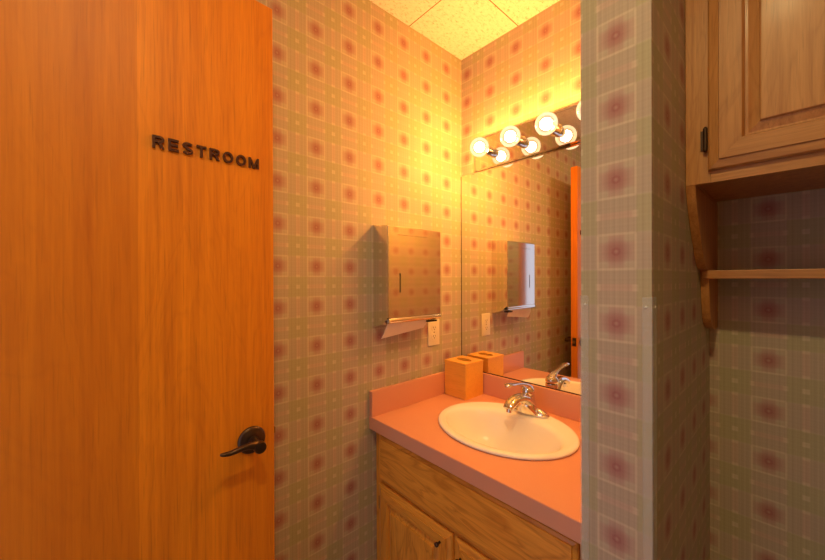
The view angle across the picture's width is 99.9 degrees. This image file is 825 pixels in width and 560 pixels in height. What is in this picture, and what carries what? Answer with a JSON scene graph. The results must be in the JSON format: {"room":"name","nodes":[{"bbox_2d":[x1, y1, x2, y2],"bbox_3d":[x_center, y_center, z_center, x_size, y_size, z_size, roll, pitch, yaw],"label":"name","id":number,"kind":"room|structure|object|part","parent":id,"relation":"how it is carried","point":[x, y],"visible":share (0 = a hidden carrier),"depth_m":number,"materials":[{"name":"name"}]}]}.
{"room":"public restroom","nodes":[
{"label":"public restroom","id":0,"kind":"room"},
{"bbox_2d":[256,0,461,559],"bbox_3d":[-0.468,0.128,1.151,1.840,2.440,0.100,0,0,-42],"label":"wall","id":1,"kind":"structure","parent":0,"point":[367,119],"depth_m":1.28,"materials":[{"name":"paper"}]},
{"bbox_2d":[373,225,440,326],"bbox_3d":[-0.017,-0.017,1.421,0.286,0.400,0.104,0,0,-42],"label":"paper towel dispenser","id":2,"kind":"object","parent":1,"relation":"attached to","point":[406,261],"visible":0.98,"depth_m":1.35,"materials":[{"name":"metal"}]},
{"bbox_2d":[381,320,426,338],"bbox_3d":[-0.020,0.177,1.396,0.246,0.093,0.026,0,0,-42],"label":"paper towel","id":3,"kind":"object","parent":2,"relation":"hanging from","point":[396,328],"visible":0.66,"depth_m":1.37,"materials":[{"name":"white paper"}]},
{"bbox_2d":[369,371,444,416],"bbox_3d":[0.039,0.480,1.528,0.544,0.099,0.018,0,0,-42],"label":"backsplash","id":4,"kind":"structure","parent":1,"relation":"attached to","point":[389,398],"depth_m":1.45,"materials":[{"name":"laminate"}]},
{"bbox_2d":[428,319,439,345],"bbox_3d":[0.098,0.240,1.590,0.074,0.119,0.007,0,0,-42],"label":"electrical outlet","id":5,"kind":"object","parent":1,"relation":"attached to","point":[433,327],"visible":0.99,"depth_m":1.59,"materials":[{"name":"beige plastic"}]},
{"bbox_2d":[432,333,436,339],"bbox_3d":[0.100,0.259,1.589,0.033,0.029,0.002,0,0,-42],"label":"receptacle","id":6,"kind":"object","parent":5,"relation":"attached to","point":[434,335],"depth_m":1.59,"materials":[{"name":"beige plastic"}]},
{"bbox_2d":[370,0,559,59],"bbox_3d":[0.185,-1.118,0.421,2.040,0.050,2.060,0,0,-42],"label":"ceiling","id":7,"kind":"structure","parent":0,"point":[461,28],"depth_m":1.44,"materials":[{"name":"tile"}]},
{"bbox_2d":[461,0,824,559],"bbox_3d":[0.908,0.123,1.075,0.100,2.440,2.060,0,0,-42],"label":"wall","id":8,"kind":"structure","parent":0,"point":[767,345],"depth_m":0.96,"materials":[{"name":"paper"}]},
{"bbox_2d":[461,143,580,395],"bbox_3d":[0.519,-0.042,1.423,0.008,0.952,0.822,0,0,-42],"label":"mirror","id":9,"kind":"object","parent":8,"relation":"attached to","point":[521,219],"visible":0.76,"depth_m":1.47,"materials":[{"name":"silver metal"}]},
{"bbox_2d":[475,104,580,171],"bbox_3d":[0.501,-0.583,1.392,0.070,0.136,0.630,0,0,-42],"label":"vanity light bar","id":10,"kind":"object","parent":8,"relation":"attached to","point":[567,132],"visible":0.56,"depth_m":1.42,"materials":[{"name":"silver mirror"}]},
{"bbox_2d":[470,137,488,156],"bbox_3d":[0.295,-0.579,1.515,0.092,0.081,0.081,0,0,-42],"label":"light bulb","id":11,"kind":"object","parent":10,"relation":"attached to","point":[479,146],"visible":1,"depth_m":1.52,"materials":[{"name":"white glass"}]},
{"bbox_2d":[482,145,494,156],"bbox_3d":[0.337,-0.579,1.552,0.041,0.047,0.047,0,0,-42],"label":"socket","id":12,"kind":"object","parent":10,"relation":"attached to","point":[491,151],"depth_m":1.55,"materials":[{"name":"silver metal"}]},
{"bbox_2d":[500,126,520,146],"bbox_3d":[0.398,-0.579,1.402,0.092,0.081,0.081,0,0,-42],"label":"light bulb","id":13,"kind":"object","parent":10,"relation":"attached to","point":[510,136],"visible":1,"depth_m":1.41,"materials":[{"name":"white glass"}]},
{"bbox_2d":[512,134,525,147],"bbox_3d":[0.439,-0.579,1.439,0.041,0.047,0.047,0,0,-42],"label":"socket","id":14,"kind":"object","parent":10,"relation":"attached to","point":[522,142],"depth_m":1.44,"materials":[{"name":"silver metal"}]},
{"bbox_2d":[535,112,557,135],"bbox_3d":[0.500,-0.579,1.289,0.092,0.081,0.081,0,0,-42],"label":"light bulb","id":15,"kind":"object","parent":10,"relation":"attached to","point":[546,123],"visible":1,"depth_m":1.29,"materials":[{"name":"white glass"}]},
{"bbox_2d":[547,122,561,136],"bbox_3d":[0.541,-0.579,1.327,0.041,0.047,0.047,0,0,-42],"label":"socket","id":16,"kind":"object","parent":10,"relation":"attached to","point":[558,132],"depth_m":1.33,"materials":[{"name":"silver metal"}]},
{"bbox_2d":[576,101,580,119],"bbox_3d":[0.602,-0.579,1.176,0.092,0.081,0.081,0,0,-42],"label":"light bulb","id":17,"kind":"object","parent":10,"relation":"attached to","point":[579,103],"visible":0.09,"depth_m":1.20,"materials":[{"name":"white glass"}]},
{"bbox_2d":[483,373,580,421],"bbox_3d":[0.517,0.482,1.419,0.019,0.094,0.822,0,0,-42],"label":"backsplash","id":18,"kind":"structure","parent":8,"relation":"attached to","point":[563,404],"depth_m":1.39,"materials":[{"name":"laminate"}]},
{"bbox_2d":[685,0,824,328],"bbox_3d":[0.945,-0.408,0.674,0.376,1.095,0.610,0,0,-42],"label":"upper cabinet","id":19,"kind":"object","parent":8,"relation":"attached to","point":[755,69],"visible":1,"depth_m":0.73,"materials":[{"name":"brown wood"}]},
{"bbox_3d":[0.670,-0.587,0.741,0.019,0.692,0.060,0,0,-42],"label":"door","id":20,"kind":"part","parent":19,"relation":"part of","materials":[{"name":"brown wood"}]},
{"bbox_3d":[0.739,-0.271,0.667,0.019,0.060,0.261,0,0,-42],"label":"rail","id":21,"kind":"part","parent":19,"relation":"part of","materials":[{"name":"brown wood"}]},
{"bbox_3d":[0.843,-0.237,0.581,0.018,0.042,0.520,0,0,-42],"label":"rail","id":22,"kind":"part","parent":19,"relation":"part of","materials":[{"name":"brown wood"}]},
{"bbox_3d":[0.737,-0.587,0.666,0.017,0.580,0.149,0,0,-42],"label":"panel","id":23,"kind":"part","parent":19,"relation":"part of","materials":[{"name":"brown wood"}]},
{"bbox_2d":[580,0,709,559],"bbox_3d":[0.614,0.125,0.869,0.614,2.440,0.122,0,0,-42],"label":"wall partition","id":24,"kind":"structure","parent":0,"point":[645,372],"depth_m":0.67,"materials":[{"name":"paper"}]},
{"bbox_3d":[0.193,1.372,0.427,2.040,0.050,2.060,0,0,-42],"label":"floor","id":25,"kind":"structure","parent":0,"visible":0},
{"bbox_2d":[376,432,581,559],"bbox_3d":[0.313,0.962,1.233,0.574,0.767,0.814,0,0,-42],"label":"vanity cabinet","id":26,"kind":"object","parent":25,"relation":"on","point":[425,511],"visible":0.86,"depth_m":1.08,"materials":[{"name":"brown wood"}]},
{"bbox_3d":[-0.108,1.006,1.317,0.019,0.451,0.056,0,0,-42],"label":"door","id":27,"kind":"part","parent":26,"relation":"part of","materials":[{"name":"brown wood"}]},
{"bbox_3d":[-0.003,1.006,1.199,0.017,0.347,0.268,0,0,-42],"label":"panel","id":28,"kind":"part","parent":26,"relation":"part of","materials":[{"name":"brown wood"}]},
{"bbox_3d":[-0.003,0.808,1.199,0.019,0.056,0.372,0,0,-42],"label":"rail","id":29,"kind":"part","parent":26,"relation":"part of","materials":[{"name":"brown wood"}]},
{"bbox_3d":[0.137,0.766,1.074,0.019,0.040,0.724,0,0,-42],"label":"rail","id":30,"kind":"part","parent":26,"relation":"part of","materials":[{"name":"brown wood"}]},
{"bbox_3d":[0.152,1.006,1.029,0.019,0.451,0.056,0,0,-42],"label":"door","id":31,"kind":"part","parent":26,"relation":"part of","materials":[{"name":"brown wood"}]},
{"bbox_3d":[0.254,0.808,0.915,0.019,0.056,0.361,0,0,-42],"label":"rail","id":32,"kind":"part","parent":26,"relation":"part of","materials":[{"name":"brown wood"}]},
{"bbox_2d":[369,371,581,544],"bbox_3d":[0.315,0.504,1.236,0.564,0.147,0.822,0,0,-42],"label":"countertop","id":33,"kind":"structure","parent":26,"relation":"on","point":[406,413],"depth_m":1.10,"materials":[{"name":"laminate"}]},
{"bbox_2d":[444,355,482,399],"bbox_3d":[0.239,0.449,1.609,0.130,0.160,0.126,0,0,-42],"label":"tissue box cover","id":34,"kind":"object","parent":33,"relation":"on","point":[463,374],"visible":1,"depth_m":1.57,"materials":[{"name":"brown wood"}]},
{"bbox_3d":[0.238,0.375,1.609,0.130,0.012,0.126,0,0,-42],"label":"lid","id":35,"kind":"part","parent":34,"relation":"part of","materials":[{"name":"brown wood"}]},
{"bbox_2d":[438,402,579,460],"bbox_3d":[0.328,0.599,1.247,0.420,0.162,0.508,0,0,-42],"label":"sink","id":36,"kind":"object","parent":33,"relation":"in","point":[487,427],"visible":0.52,"depth_m":1.30,"materials":[{"name":"ceramic"}]},
{"bbox_2d":[503,382,549,418],"bbox_3d":[0.409,0.452,1.316,0.190,0.150,0.164,0,0,-42],"label":"faucet","id":37,"kind":"object","parent":33,"relation":"on","point":[524,402],"visible":1,"depth_m":1.31,"materials":[{"name":"silver metal"}]},
{"bbox_3d":[0.403,0.412,1.311,0.176,0.070,0.053,0,0,-42],"label":"lever","id":38,"kind":"part","parent":37,"relation":"part of","materials":[{"name":"silver metal"}]},
{"bbox_3d":[0.402,0.464,1.310,0.165,0.069,0.068,0,0,-42],"label":"spout","id":39,"kind":"part","parent":37,"relation":"part of","materials":[{"name":"silver metal"}]},
{"bbox_3d":[0.455,0.512,1.357,0.054,0.008,0.164,0,0,-42],"label":"plate","id":40,"kind":"part","parent":37,"relation":"part of","materials":[{"name":"silver metal"}]},
{"bbox_3d":[-0.530,0.131,-0.227,0.100,2.440,2.060,0,0,-42],"label":"wall","id":41,"kind":"structure","parent":0,"visible":0},
{"bbox_2d":[0,0,274,559],"bbox_3d":[-0.681,0.300,0.686,0.820,2.076,0.178,0,0,-44],"label":"door","id":42,"kind":"structure","parent":41,"relation":"in","point":[137,300],"depth_m":0.74,"materials":[{"name":"orange wood"}]},
{"bbox_3d":[-0.421,0.416,0.853,0.105,0.033,0.056,0,0,-44],"label":"lever","id":43,"kind":"part","parent":42,"relation":"part of","materials":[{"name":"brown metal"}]},
{"bbox_3d":[-0.417,0.417,0.902,0.070,0.070,0.013,0,0,-44],"label":"handle","id":44,"kind":"part","parent":42,"relation":"part of","materials":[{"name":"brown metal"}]}
]}

